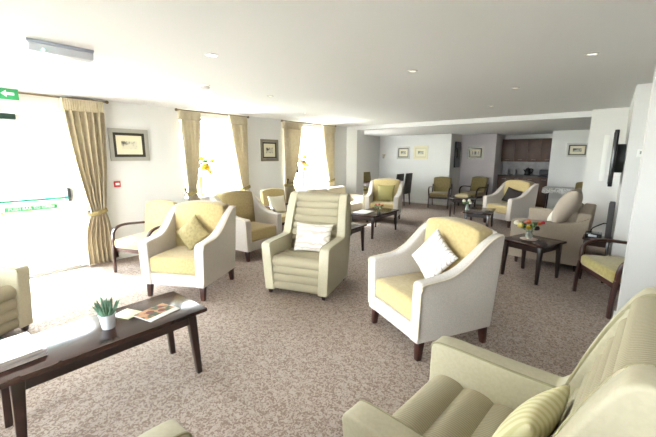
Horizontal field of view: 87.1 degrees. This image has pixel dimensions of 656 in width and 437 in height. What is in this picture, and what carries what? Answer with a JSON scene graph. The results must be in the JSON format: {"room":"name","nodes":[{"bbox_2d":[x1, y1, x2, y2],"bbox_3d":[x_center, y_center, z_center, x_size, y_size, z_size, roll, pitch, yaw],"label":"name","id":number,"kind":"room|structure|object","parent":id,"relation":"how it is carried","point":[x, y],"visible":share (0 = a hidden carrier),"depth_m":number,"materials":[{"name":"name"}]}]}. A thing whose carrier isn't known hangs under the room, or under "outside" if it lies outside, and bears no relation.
{"room":"care facility","nodes":[
{"label":"care facility","id":0,"kind":"room"},
{"bbox_2d":[98,311,115,329],"bbox_3d":[-1.401,0.650,2.196,0.100,0.095,0.100,8,13,39],"label":"pot","id":1,"kind":"object","parent":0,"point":[107,320],"depth_m":2.16,"materials":[{"name":"white ceramic"}]},
{"bbox_2d":[0,91,363,265],"bbox_3d":[-3.044,-0.574,5.383,0.650,2.370,12.100,8,13,39],"label":"wall","id":2,"kind":"structure","parent":0,"point":[161,177],"depth_m":5.69,"materials":[{"name":"white paint"}]},
{"bbox_2d":[0,107,84,274],"bbox_3d":[-4.232,-0.246,4.132,0.164,2.170,2.040,8,13,39],"label":"door","id":3,"kind":"structure","parent":2,"relation":"in","point":[75,257],"depth_m":4.74,"materials":[{"name":"white"}]},
{"bbox_2d":[4,204,57,212],"bbox_3d":[-3.898,-0.137,4.544,0.008,0.060,0.540,8,13,39],"label":"sign","id":4,"kind":"object","parent":3,"relation":"attached to","point":[48,206],"visible":1,"depth_m":4.53,"materials":[{"name":"green"}]},
{"bbox_2d":[30,265,86,277],"bbox_3d":[-4.176,0.830,4.248,0.070,0.012,2.050,8,13,39],"label":"trim","id":5,"kind":"structure","parent":2,"relation":"attached to","point":[58,271],"depth_m":4.76,"materials":[{"name":"white wood"}]},
{"bbox_2d":[18,92,108,103],"bbox_3d":[-4.051,-1.476,3.910,0.123,0.048,2.778,8,13,39],"label":"rail","id":6,"kind":"object","parent":2,"relation":"attached to","point":[106,102],"visible":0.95,"depth_m":4.44,"materials":[{"name":"gold metal"}]},
{"bbox_2d":[59,97,112,265],"bbox_3d":[-3.346,-0.477,4.905,0.124,2.310,0.502,8,13,39],"label":"curtain","id":7,"kind":"object","parent":6,"relation":"hanging from","point":[84,119],"visible":0.99,"depth_m":4.90,"materials":[{"name":"fabric"}]},
{"bbox_2d":[116,252,138,259],"bbox_3d":[-2.991,0.574,5.416,0.350,0.100,11.500,8,13,39],"label":"baseboard","id":8,"kind":"structure","parent":2,"relation":"attached to","point":[122,255],"depth_m":5.42,"materials":[{"name":"white"}]},
{"bbox_2d":[107,128,149,160],"bbox_3d":[-3.044,-1.127,5.296,0.030,0.480,0.560,8,13,39],"label":"framed picture","id":9,"kind":"object","parent":2,"relation":"attached to","point":[124,144],"visible":1,"depth_m":5.28,"materials":[{"name":"silver metal"}]},
{"bbox_2d":[185,119,237,199],"bbox_3d":[-2.204,-1.141,6.519,0.265,1.440,1.250,8,13,39],"label":"window","id":10,"kind":"structure","parent":2,"relation":"in","point":[206,195],"depth_m":6.61,"materials":[{"name":"white"}]},
{"bbox_2d":[198,156,214,195],"bbox_3d":[-2.313,-0.784,6.384,0.447,0.735,0.354,-3,11,-17],"label":"flower vase","id":11,"kind":"object","parent":10,"relation":"on","point":[205,166],"visible":0.73,"depth_m":6.36,"materials":[{"name":"yellow"}]},
{"bbox_2d":[175,108,248,117],"bbox_3d":[-2.075,-1.906,6.286,0.123,0.048,1.518,8,13,39],"label":"rail","id":12,"kind":"object","parent":2,"relation":"attached to","point":[176,109],"visible":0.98,"depth_m":6.19,"materials":[{"name":"gold metal"}]},
{"bbox_2d":[178,110,200,200],"bbox_3d":[-2.358,-0.692,6.093,0.124,2.310,0.382,8,13,39],"label":"curtain","id":13,"kind":"object","parent":12,"relation":"hanging from","point":[190,121],"visible":0.72,"depth_m":5.99,"materials":[{"name":"fabric"}]},
{"bbox_2d":[228,115,250,190],"bbox_3d":[-1.722,-0.831,6.858,0.124,2.310,0.452,8,13,39],"label":"curtain","id":14,"kind":"object","parent":12,"relation":"hanging from","point":[238,124],"visible":0.7,"depth_m":6.76,"materials":[{"name":"fabric"}]},
{"bbox_2d":[260,139,278,160],"bbox_3d":[-1.258,-1.472,7.452,0.030,0.460,0.480,8,13,39],"label":"framed picture","id":15,"kind":"object","parent":2,"relation":"attached to","point":[269,147],"visible":1,"depth_m":7.44,"materials":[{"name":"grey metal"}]},
{"bbox_2d":[281,120,335,126],"bbox_3d":[-0.435,-2.264,8.258,0.123,0.048,1.938,8,13,39],"label":"rail","id":16,"kind":"object","parent":2,"relation":"attached to","point":[281,120],"visible":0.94,"depth_m":8.14,"materials":[{"name":"gold metal"}]},
{"bbox_2d":[282,121,302,209],"bbox_3d":[-0.790,-1.034,7.977,0.124,2.310,0.592,8,13,39],"label":"curtain","id":17,"kind":"object","parent":16,"relation":"hanging from","point":[292,130],"visible":0.69,"depth_m":7.84,"materials":[{"name":"fabric"}]},
{"bbox_2d":[321,125,334,187],"bbox_3d":[0.014,-1.209,8.944,0.124,2.310,0.532,8,13,39],"label":"curtain","id":18,"kind":"object","parent":16,"relation":"hanging from","point":[328,132],"visible":0.76,"depth_m":8.86,"materials":[{"name":"fabric"}]},
{"bbox_2d":[294,128,326,188],"bbox_3d":[-0.573,-1.496,8.480,0.265,1.440,1.500,8,13,39],"label":"window","id":19,"kind":"structure","parent":2,"relation":"in","point":[308,184],"depth_m":8.79,"materials":[{"name":"white"}]},
{"bbox_2d":[298,155,308,185],"bbox_3d":[-0.629,-1.168,8.430,0.321,0.762,0.352,0,10,-1],"label":"flower vase","id":20,"kind":"object","parent":19,"relation":"on","point":[301,162],"visible":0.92,"depth_m":8.42,"materials":[{"name":"yellow"}]},
{"bbox_2d":[0,202,618,436],"bbox_3d":[1.686,0.744,5.036,10.300,0.100,17.200,8,13,39],"label":"floor","id":21,"kind":"structure","parent":0,"point":[279,362],"depth_m":2.91,"materials":[{"name":"carpet"}]},
{"bbox_2d":[0,263,32,335],"bbox_3d":[-3.214,0.523,2.822,0.860,1.125,0.840,2,10,10],"label":"armchair","id":22,"kind":"object","parent":21,"relation":"on","point":[15,289],"visible":1,"depth_m":3.07,"materials":[{"name":"leather"}]},
{"bbox_2d":[0,291,206,436],"bbox_3d":[-1.428,0.941,2.264,0.500,0.500,1.140,8,13,39],"label":"coffee table","id":23,"kind":"object","parent":21,"relation":"on","point":[72,346],"visible":0.91,"depth_m":2.08,"materials":[{"name":"brown wood"}]},
{"bbox_2d":[0,351,46,371],"bbox_3d":[-1.739,0.745,1.890,0.300,0.018,0.240,7,13,35],"label":"booklet","id":24,"kind":"object","parent":23,"relation":"on","point":[42,354],"visible":0.25,"depth_m":1.83,"materials":[{"name":"beige paper"}]},
{"bbox_2d":[0,344,46,368],"bbox_3d":[-1.739,0.729,1.887,0.290,0.014,0.230,6,12,31],"label":"booklet","id":25,"kind":"object","parent":24,"relation":"on","point":[44,348],"visible":0.25,"depth_m":1.82,"materials":[{"name":"beige paper"}]},
{"bbox_2d":[0,332,43,365],"bbox_3d":[-1.739,0.714,1.885,0.300,0.016,0.220,7,13,36],"label":"booklet","id":26,"kind":"object","parent":25,"relation":"on","point":[22,345],"visible":1,"depth_m":1.89,"materials":[{"name":"beige paper"}]},
{"bbox_2d":[92,296,118,329],"bbox_3d":[-1.391,0.594,2.183,0.122,0.211,0.132,2,10,11],"label":"potted succulent","id":27,"kind":"object","parent":23,"relation":"on","point":[106,313],"visible":1,"depth_m":2.16,"materials":[{"name":"green plant"}]},
{"bbox_2d":[116,308,141,319],"bbox_3d":[-1.389,0.660,2.391,0.150,0.006,0.120,4,11,19],"label":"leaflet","id":28,"kind":"object","parent":23,"relation":"on","point":[127,313],"visible":0.8,"depth_m":2.39,"materials":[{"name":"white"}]},
{"bbox_2d":[134,303,179,321],"bbox_3d":[-1.199,0.655,2.416,0.190,0.008,0.230,5,12,27],"label":"magazine","id":29,"kind":"object","parent":23,"relation":"on","point":[158,311],"visible":1,"depth_m":2.40,"materials":[{"name":"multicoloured paper"}]},
{"bbox_2d":[111,200,177,272],"bbox_3d":[-2.555,0.242,4.924,0.662,0.942,0.729,3,11,17],"label":"armchair","id":30,"kind":"object","parent":21,"relation":"on","point":[156,211],"visible":0.52,"depth_m":5.01,"materials":[{"name":"beige fabric"}]},
{"bbox_2d":[138,419,192,436],"bbox_3d":[-0.529,0.898,0.749,0.840,1.125,0.860,8,13,39],"label":"armchair","id":31,"kind":"object","parent":21,"relation":"on","point":[169,428],"visible":1,"depth_m":1.24,"materials":[{"name":"leather"}]},
{"bbox_2d":[137,200,235,300],"bbox_3d":[-1.641,0.334,4.146,0.844,1.025,0.802,2,10,11],"label":"armchair","id":32,"kind":"object","parent":21,"relation":"on","point":[165,259],"visible":0.98,"depth_m":3.99,"materials":[{"name":"beige fabric"}]},
{"bbox_2d":[150,245,194,274],"bbox_3d":[-1.657,0.478,4.089,0.590,0.186,0.600,2,10,11],"label":"seat cushion","id":33,"kind":"object","parent":32,"relation":"on","point":[172,259],"depth_m":3.83,"materials":[{"name":"yellow fabric"}]},
{"bbox_2d":[176,214,209,249],"bbox_3d":[-1.632,0.175,4.164,0.451,0.438,0.178,5,11,26],"label":"cushion","id":34,"kind":"object","parent":32,"relation":"on","point":[193,232],"visible":0.92,"depth_m":4.11,"materials":[{"name":"yellow fabric"}]},
{"bbox_2d":[209,190,281,261],"bbox_3d":[-1.314,0.066,5.622,0.802,1.025,0.844,7,12,34],"label":"armchair","id":35,"kind":"object","parent":21,"relation":"on","point":[255,223],"visible":0.72,"depth_m":5.57,"materials":[{"name":"beige fabric"}]},
{"bbox_2d":[251,222,276,241],"bbox_3d":[-1.246,0.205,5.599,0.600,0.186,0.590,7,12,34],"label":"seat cushion","id":36,"kind":"object","parent":35,"relation":"on","point":[260,231],"depth_m":5.48,"materials":[{"name":"yellow fabric"}]},
{"bbox_2d":[259,188,287,229],"bbox_3d":[-0.941,-0.103,6.831,0.662,0.942,0.729,-9,13,-40],"label":"armchair","id":37,"kind":"object","parent":21,"relation":"on","point":[271,192],"visible":0.3,"depth_m":6.84,"materials":[{"name":"yellow fabric"}]},
{"bbox_2d":[267,195,286,211],"bbox_3d":[-1.008,-0.281,6.878,0.380,0.342,0.168,-9,13,-40],"label":"cushion","id":38,"kind":"object","parent":37,"relation":"on","point":[278,203],"visible":0.79,"depth_m":6.83,"materials":[{"name":"beige fabric"}]},
{"bbox_2d":[261,191,350,300],"bbox_3d":[-0.229,0.272,4.204,0.840,1.125,0.860,4,11,20],"label":"armchair","id":39,"kind":"object","parent":21,"relation":"on","point":[319,273],"visible":0.99,"depth_m":4.07,"materials":[{"name":"leather"}]},
{"bbox_2d":[294,222,333,251],"bbox_3d":[-0.182,0.234,4.207,0.490,0.342,0.168,4,11,20],"label":"cushion","id":40,"kind":"object","parent":39,"relation":"on","point":[309,237],"visible":0.86,"depth_m":4.15,"materials":[{"name":"fabric"}]},
{"bbox_2d":[305,186,364,212],"bbox_3d":[0.104,-0.313,8.236,0.840,0.840,1.700,8,13,39],"label":"sofa","id":41,"kind":"object","parent":21,"relation":"on","point":[357,201],"visible":0.29,"depth_m":8.44,"materials":[{"name":"beige"}]},
{"bbox_2d":[306,188,327,191],"bbox_3d":[-0.236,-0.499,8.025,0.232,0.399,0.680,8,13,39],"label":"cushion","id":42,"kind":"object","parent":41,"relation":"on","point":[318,189],"depth_m":7.96,"materials":[{"name":"beige fabric"}]},
{"bbox_2d":[327,186,345,192],"bbox_3d":[0.208,-0.595,8.558,0.232,0.399,0.680,8,13,39],"label":"cushion","id":43,"kind":"object","parent":41,"relation":"on","point":[337,189],"depth_m":8.48,"materials":[{"name":"beige fabric"}]},
{"bbox_2d":[351,201,361,210],"bbox_3d":[0.401,-0.311,8.448,0.620,0.170,0.690,8,13,39],"label":"seat cushion","id":44,"kind":"object","parent":41,"relation":"on","point":[355,205],"depth_m":8.36,"materials":[{"name":"beige fabric"}]},
{"bbox_2d":[351,222,366,250],"bbox_3d":[0.266,0.330,5.749,0.560,0.460,0.560,7,13,36],"label":"side table","id":45,"kind":"object","parent":21,"relation":"on","point":[355,227],"visible":0.22,"depth_m":5.73,"materials":[{"name":"brown wood"}]},
{"bbox_2d":[363,172,370,189],"bbox_3d":[1.505,-1.064,11.820,0.494,1.040,0.440,8,13,39],"label":"dining chair","id":46,"kind":"object","parent":21,"relation":"on","point":[367,177],"visible":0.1,"depth_m":11.84,"materials":[{"name":"brown"}]},
{"bbox_2d":[351,207,398,238],"bbox_3d":[0.965,0.073,7.196,0.600,0.450,1.120,7,13,36],"label":"coffee table","id":47,"kind":"object","parent":21,"relation":"on","point":[384,212],"visible":0.84,"depth_m":6.89,"materials":[{"name":"brown wood"}]},
{"bbox_2d":[353,210,373,213],"bbox_3d":[0.732,-0.137,7.062,0.300,0.010,0.420,6,12,31],"label":"newspaper","id":48,"kind":"object","parent":47,"relation":"on","point":[359,211],"visible":1,"depth_m":7.07,"materials":[{"name":"white paper"}]},
{"bbox_2d":[364,178,403,221],"bbox_3d":[1.387,-0.455,8.498,0.844,1.025,0.802,4,11,19],"label":"armchair","id":49,"kind":"object","parent":21,"relation":"on","point":[371,197],"visible":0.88,"depth_m":8.51,"materials":[{"name":"beige fabric"}]},
{"bbox_2d":[370,201,392,208],"bbox_3d":[1.359,-0.311,8.445,0.590,0.186,0.600,4,11,19],"label":"seat cushion","id":50,"kind":"object","parent":49,"relation":"on","point":[387,204],"depth_m":8.21,"materials":[{"name":"yellow fabric"}]},
{"bbox_2d":[377,185,394,200],"bbox_3d":[1.429,-0.630,8.524,0.420,0.399,0.187,4,11,19],"label":"cushion","id":51,"kind":"object","parent":49,"relation":"on","point":[385,192],"visible":0.96,"depth_m":8.47,"materials":[{"name":"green fabric"}]},
{"bbox_2d":[403,173,412,205],"bbox_3d":[2.423,-0.965,11.271,0.494,1.040,0.440,8,13,39],"label":"dining chair","id":52,"kind":"object","parent":21,"relation":"on","point":[408,178],"visible":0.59,"depth_m":11.07,"materials":[{"name":"black leather"}]},
{"bbox_2d":[368,216,504,360],"bbox_3d":[0.901,0.529,3.066,0.802,1.025,0.844,-4,11,-22],"label":"armchair","id":53,"kind":"object","parent":21,"relation":"on","point":[459,299],"visible":0.97,"depth_m":2.80,"materials":[{"name":"beige fabric"}]},
{"bbox_2d":[376,272,424,319],"bbox_3d":[0.824,0.665,3.058,0.600,0.186,0.590,-4,11,-22],"label":"seat cushion","id":54,"kind":"object","parent":53,"relation":"on","point":[394,290],"depth_m":3.00,"materials":[{"name":"yellow fabric"}]},
{"bbox_2d":[412,229,457,277],"bbox_3d":[0.936,0.338,3.068,0.196,0.475,0.490,-3,11,-16],"label":"cushion","id":55,"kind":"object","parent":53,"relation":"on","point":[434,256],"visible":0.88,"depth_m":3.00,"materials":[{"name":"white fabric"}]},
{"bbox_2d":[427,177,451,208],"bbox_3d":[3.514,-0.821,10.792,0.662,0.942,0.729,5,12,27],"label":"armchair","id":56,"kind":"object","parent":21,"relation":"on","point":[442,186],"visible":0.94,"depth_m":10.85,"materials":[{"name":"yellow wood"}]},
{"bbox_2d":[449,196,477,216],"bbox_3d":[3.544,-0.294,9.081,0.620,0.500,0.600,6,12,31],"label":"side table","id":57,"kind":"object","parent":21,"relation":"on","point":[454,199],"visible":0.7,"depth_m":8.93,"materials":[{"name":"brown wood"}]},
{"bbox_2d":[455,193,470,197],"bbox_3d":[3.513,-0.592,8.988,0.360,0.120,0.260,8,13,39],"label":"folded cloth","id":58,"kind":"object","parent":57,"relation":"on","point":[461,195],"visible":1,"depth_m":8.91,"materials":[{"name":"beige fabric"}]},
{"bbox_2d":[458,176,488,205],"bbox_3d":[4.633,-0.851,10.959,0.729,0.942,0.662,-7,12,-34],"label":"armchair","id":59,"kind":"object","parent":21,"relation":"on","point":[479,184],"visible":0.73,"depth_m":10.92,"materials":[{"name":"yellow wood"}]},
{"bbox_2d":[462,207,495,226],"bbox_3d":[3.308,0.022,7.561,0.550,0.420,0.900,6,12,31],"label":"coffee table","id":60,"kind":"object","parent":21,"relation":"on","point":[479,212],"visible":0.74,"depth_m":7.30,"materials":[{"name":"brown wood"}]},
{"bbox_2d":[342,287,655,436],"bbox_3d":[0.676,0.794,1.326,0.946,1.125,0.840,10,14,43],"label":"armchair","id":61,"kind":"object","parent":21,"relation":"on","point":[470,390],"visible":0.96,"depth_m":1.33,"materials":[{"name":"leather"}]},
{"bbox_2d":[492,385,569,436],"bbox_3d":[0.742,0.800,1.304,0.350,0.315,0.193,-8,13,-37],"label":"cushion","id":62,"kind":"object","parent":61,"relation":"on","point":[540,415],"visible":1,"depth_m":1.22,"materials":[{"name":"yellow fabric"}]},
{"bbox_2d":[497,176,509,188],"bbox_3d":[5.970,-1.027,11.642,0.378,0.830,0.625,8,13,39],"label":"base cabinet","id":63,"kind":"object","parent":21,"relation":"on","point":[501,179],"visible":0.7,"depth_m":11.41,"materials":[{"name":"brown wood"}]},
{"bbox_2d":[498,174,547,177],"bbox_3d":[6.407,-1.391,11.209,1.510,0.040,0.630,8,13,39],"label":"countertop","id":64,"kind":"structure","parent":63,"relation":"on","point":[516,175],"depth_m":10.96,"materials":[{"name":"black"}]},
{"bbox_2d":[483,180,538,227],"bbox_3d":[4.231,-0.376,8.063,0.802,1.025,0.844,-4,11,-22],"label":"armchair","id":65,"kind":"object","parent":21,"relation":"on","point":[518,207],"visible":0.92,"depth_m":7.81,"materials":[{"name":"beige fabric"}]},
{"bbox_2d":[487,202,507,213],"bbox_3d":[4.154,-0.240,8.056,0.600,0.186,0.590,-4,11,-22],"label":"seat cushion","id":66,"kind":"object","parent":65,"relation":"on","point":[501,207],"depth_m":7.94,"materials":[{"name":"yellow fabric"}]},
{"bbox_2d":[502,187,522,201],"bbox_3d":[4.282,-0.521,8.037,0.176,0.413,0.476,-3,11,-17],"label":"cushion","id":67,"kind":"object","parent":65,"relation":"on","point":[511,193],"visible":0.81,"depth_m":8.01,"materials":[{"name":"black fabric"}]},
{"bbox_2d":[523,177,536,182],"bbox_3d":[6.555,-0.942,11.171,0.378,0.830,0.625,8,13,39],"label":"base cabinet","id":68,"kind":"object","parent":21,"relation":"on","point":[532,179],"visible":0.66,"depth_m":10.86,"materials":[{"name":"brown wood"}]},
{"bbox_2d":[501,233,566,284],"bbox_3d":[2.687,0.523,4.571,0.560,0.500,0.560,-6,12,-30],"label":"side table","id":69,"kind":"object","parent":21,"relation":"on","point":[542,245],"visible":0.88,"depth_m":4.45,"materials":[{"name":"brown wood"}]},
{"bbox_2d":[520,237,537,240],"bbox_3d":[2.655,0.268,4.564,0.210,0.005,0.210,8,13,39],"label":"lace doily","id":70,"kind":"object","parent":69,"relation":"on","point":[523,238],"visible":1,"depth_m":4.57,"materials":[{"name":"beige fabric"}]},
{"bbox_2d":[514,220,544,236],"bbox_3d":[2.644,0.141,4.553,0.360,0.244,0.213,8,13,39],"label":"flower vase","id":71,"kind":"object","parent":70,"relation":"on","point":[516,222],"visible":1,"depth_m":4.52,"materials":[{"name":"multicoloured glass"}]},
{"bbox_2d":[536,177,547,203],"bbox_3d":[6.847,-0.899,10.936,0.378,0.830,0.625,8,13,39],"label":"base cabinet","id":72,"kind":"object","parent":21,"relation":"on","point":[542,181],"visible":0.54,"depth_m":10.74,"materials":[{"name":"brown wood"}]},
{"bbox_2d":[543,193,548,207],"bbox_3d":[6.402,-0.476,9.468,0.820,0.720,0.500,8,13,39],"label":"buffet table","id":73,"kind":"object","parent":21,"relation":"on","point":[546,196],"visible":0.18,"depth_m":9.57,"materials":[{"name":"brown wood"}]},
{"bbox_2d":[542,186,574,193],"bbox_3d":[6.402,-0.764,9.415,0.910,0.150,0.608,8,13,39],"label":"tablecloth","id":74,"kind":"object","parent":73,"relation":"on","point":[547,189],"visible":0.59,"depth_m":9.31,"materials":[{"name":"white fabric"}]},
{"bbox_2d":[508,203,596,271],"bbox_3d":[3.592,0.187,5.478,0.952,0.840,1.560,8,13,39],"label":"armchair","id":75,"kind":"object","parent":21,"relation":"on","point":[572,231],"visible":0.65,"depth_m":4.82,"materials":[{"name":"beige fabric"}]},
{"bbox_2d":[551,188,582,222],"bbox_3d":[3.439,-0.167,4.962,0.339,0.512,0.560,8,13,39],"label":"cushion","id":76,"kind":"object","parent":75,"relation":"on","point":[570,202],"visible":0.84,"depth_m":4.78,"materials":[{"name":"beige fabric"}]},
{"bbox_2d":[564,208,580,222],"bbox_3d":[3.553,0.037,5.069,0.232,0.399,0.610,8,13,39],"label":"cushion","id":77,"kind":"object","parent":75,"relation":"on","point":[576,216],"depth_m":4.79,"materials":[{"name":"beige fabric"}]},
{"bbox_2d":[579,234,611,282],"bbox_3d":[3.434,0.514,4.453,0.290,0.560,0.240,8,13,39],"label":"table","id":78,"kind":"object","parent":21,"relation":"on","point":[605,245],"visible":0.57,"depth_m":4.34,"materials":[{"name":"brown wood"}]},
{"bbox_2d":[604,201,615,238],"bbox_3d":[3.510,0.024,4.295,0.062,0.460,0.180,8,13,39],"label":"loudspeaker","id":79,"kind":"object","parent":78,"relation":"on","point":[612,204],"visible":0.87,"depth_m":4.23,"materials":[{"name":"grey plastic"}]},
{"bbox_2d":[572,238,626,318],"bbox_3d":[3.191,0.481,3.604,0.729,0.942,0.828,2,11,12],"label":"armchair","id":80,"kind":"object","parent":21,"relation":"on","point":[607,269],"visible":0.56,"depth_m":3.69,"materials":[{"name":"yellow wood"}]},
{"bbox_2d":[0,0,655,126],"bbox_3d":[0.215,-1.366,2.266,9.600,0.300,11.700,8,13,39],"label":"ceiling","id":81,"kind":"structure","parent":0,"point":[346,63],"depth_m":2.76,"materials":[{"name":"white paint"}]},
{"bbox_2d":[0,87,18,99],"bbox_3d":[-3.843,-1.465,4.008,0.105,0.143,0.370,8,13,39],"label":"exit sign","id":82,"kind":"object","parent":81,"relation":"attached to","point":[8,93],"visible":0.92,"depth_m":4.05,"materials":[{"name":"green plastic"}]},
{"bbox_2d":[23,37,93,61],"bbox_3d":[-1.953,-1.221,2.520,0.120,0.075,0.400,9,14,41],"label":"emergency light","id":83,"kind":"object","parent":81,"relation":"attached to","point":[31,45],"visible":1,"depth_m":2.47,"materials":[{"name":"grey plastic"}]},
{"bbox_2d":[200,84,209,89],"bbox_3d":[-1.391,-1.487,3.908,0.110,0.048,0.110,8,13,39],"label":"smoke detector","id":84,"kind":"object","parent":81,"relation":"attached to","point":[203,86],"visible":1,"depth_m":3.87,"materials":[{"name":"white plastic"}]},
{"bbox_2d":[364,135,379,194],"bbox_3d":[1.145,-1.641,11.554,0.800,2.270,3.100,8,13,39],"label":"wall","id":85,"kind":"structure","parent":0,"point":[371,143],"depth_m":12.12,"materials":[{"name":"white paint"}]},
{"bbox_2d":[379,134,461,201],"bbox_3d":[3.154,-1.786,12.353,2.880,2.270,1.300,8,13,39],"label":"wall","id":86,"kind":"structure","parent":0,"point":[441,147],"depth_m":11.56,"materials":[{"name":"white paint"}]},
{"bbox_2d":[397,146,409,158],"bbox_3d":[2.589,-2.261,11.862,0.480,0.420,0.030,8,13,39],"label":"framed picture","id":87,"kind":"object","parent":86,"relation":"attached to","point":[403,152],"visible":1,"depth_m":11.86,"materials":[{"name":"silver metal"}]},
{"bbox_2d":[413,146,427,158],"bbox_3d":[3.080,-2.189,11.466,0.500,0.430,0.030,8,13,39],"label":"framed picture","id":88,"kind":"object","parent":86,"relation":"attached to","point":[420,152],"visible":1,"depth_m":11.47,"materials":[{"name":"gold metal"}]},
{"bbox_2d":[402,199,482,205],"bbox_3d":[3.583,-0.619,11.998,3.650,0.100,1.018,8,13,39],"label":"baseboard","id":89,"kind":"structure","parent":86,"relation":"attached to","point":[406,200],"depth_m":11.50,"materials":[{"name":"white"}]},
{"bbox_2d":[317,111,591,135],"bbox_3d":[5.391,-2.543,9.041,10.300,0.400,5.500,8,13,39],"label":"ceiling beam","id":90,"kind":"structure","parent":86,"relation":"attached to","point":[537,123],"depth_m":8.21,"materials":[{"name":"white paint"}]},
{"bbox_2d":[454,142,460,167],"bbox_3d":[4.204,-2.075,11.230,0.076,0.820,0.450,8,13,39],"label":"wall screen","id":91,"kind":"object","parent":86,"relation":"attached to","point":[457,153],"visible":1,"depth_m":11.14,"materials":[{"name":"black plastic"}]},
{"bbox_2d":[459,134,504,200],"bbox_3d":[5.347,-1.708,11.922,1.070,2.270,1.400,8,13,39],"label":"wall","id":92,"kind":"structure","parent":0,"point":[490,166],"depth_m":11.31,"materials":[{"name":"grey paint"}]},
{"bbox_2d":[467,147,483,158],"bbox_3d":[4.836,-2.154,11.326,0.500,0.400,0.030,8,13,39],"label":"framed picture","id":93,"kind":"object","parent":92,"relation":"attached to","point":[473,152],"visible":1,"depth_m":11.32,"materials":[{"name":"silver metal"}]},
{"bbox_2d":[502,134,552,170],"bbox_3d":[6.702,-1.637,11.530,1.530,2.270,0.300,8,13,39],"label":"wall","id":94,"kind":"structure","parent":0,"point":[530,136],"depth_m":11.25,"materials":[{"name":"white paint"}]},
{"bbox_2d":[501,139,515,161],"bbox_3d":[6.050,-2.269,11.515,0.378,0.720,0.375,8,13,39],"label":"upper cabinet","id":95,"kind":"object","parent":94,"relation":"attached to","point":[508,147],"visible":0.98,"depth_m":11.38,"materials":[{"name":"brown wood"}]},
{"bbox_2d":[514,139,528,161],"bbox_3d":[6.342,-2.227,11.279,0.378,0.720,0.375,8,13,39],"label":"upper cabinet","id":96,"kind":"object","parent":94,"relation":"attached to","point":[521,145],"visible":0.98,"depth_m":11.15,"materials":[{"name":"brown wood"}]},
{"bbox_2d":[502,161,549,174],"bbox_3d":[6.602,-1.664,11.401,1.510,0.430,0.015,8,13,39],"label":"backsplash","id":97,"kind":"structure","parent":94,"relation":"attached to","point":[520,167],"depth_m":11.46,"materials":[{"name":"grey tile"}]},
{"bbox_2d":[527,138,542,161],"bbox_3d":[6.634,-2.184,11.044,0.378,0.720,0.375,8,13,39],"label":"upper cabinet","id":98,"kind":"object","parent":94,"relation":"attached to","point":[534,145],"visible":0.98,"depth_m":10.92,"materials":[{"name":"brown wood"}]},
{"bbox_2d":[540,138,551,161],"bbox_3d":[6.926,-2.141,10.809,0.378,0.720,0.375,8,13,39],"label":"upper cabinet","id":99,"kind":"object","parent":94,"relation":"attached to","point":[546,142],"visible":0.72,"depth_m":10.72,"materials":[{"name":"brown wood"}]},
{"bbox_2d":[545,130,589,207],"bbox_3d":[7.593,-1.345,9.922,1.920,2.270,1.700,8,13,39],"label":"wall","id":100,"kind":"structure","parent":0,"point":[564,171],"depth_m":9.60,"materials":[{"name":"white paint"}]},
{"bbox_2d":[565,143,587,156],"bbox_3d":[6.774,-1.861,9.373,0.500,0.380,0.030,8,13,39],"label":"framed picture","id":101,"kind":"object","parent":100,"relation":"attached to","point":[572,149],"visible":0.91,"depth_m":9.38,"materials":[{"name":"silver metal"}]},
{"bbox_2d":[582,107,629,235],"bbox_3d":[6.186,-0.943,7.422,0.890,2.370,4.000,8,13,39],"label":"wall partition","id":102,"kind":"structure","parent":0,"point":[604,122],"depth_m":5.99,"materials":[{"name":"white paint"}]},
{"bbox_2d":[598,135,609,180],"bbox_3d":[4.764,-1.038,5.952,0.070,0.780,0.014,8,13,39],"label":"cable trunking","id":103,"kind":"object","parent":102,"relation":"attached to","point":[607,137],"visible":1,"depth_m":5.95,"materials":[{"name":"white plastic"}]},
{"bbox_2d":[609,83,652,256],"bbox_3d":[4.639,-0.439,4.638,1.100,2.370,2.340,8,13,39],"label":"wall","id":104,"kind":"structure","parent":0,"point":[638,112],"depth_m":4.03,"materials":[{"name":"white paint"}]},
{"bbox_2d":[607,129,626,186],"bbox_3d":[3.824,-0.795,4.555,0.134,0.680,1.120,8,13,39],"label":"television","id":105,"kind":"object","parent":104,"relation":"attached to","point":[617,160],"visible":1,"depth_m":4.21,"materials":[{"name":"black plastic"}]},
{"bbox_2d":[616,65,655,312],"bbox_3d":[4.349,-0.055,2.518,3.220,2.370,1.360,8,13,39],"label":"wall pillar","id":106,"kind":"structure","parent":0,"point":[639,268],"depth_m":2.99,"materials":[{"name":"white paint"}]},
{"label":"outside","id":107,"kind":"structure","parent":0,"visible":0},
{"bbox_2d":[0,164,318,262],"bbox_3d":[-4.572,-0.058,10.359,100.000,0.180,90.000,8,13,39],"label":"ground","id":108,"kind":"structure","parent":107,"point":[36,233],"depth_m":8.22,"materials":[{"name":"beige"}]},
{"bbox_2d":[0,121,184,182],"bbox_3d":[-16.847,-4.809,22.335,3.800,4.900,14.800,8,13,39],"label":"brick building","id":109,"kind":"structure","parent":108,"relation":"on","point":[28,151],"depth_m":19.74,"materials":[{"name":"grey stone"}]},
{"bbox_2d":[0,177,186,214],"bbox_3d":[-9.795,-0.598,10.192,1.694,1.179,12.105,8,13,39],"label":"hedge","id":110,"kind":"object","parent":108,"relation":"on","point":[18,189],"visible":0.2,"depth_m":10.61,"materials":[{"name":"green"}]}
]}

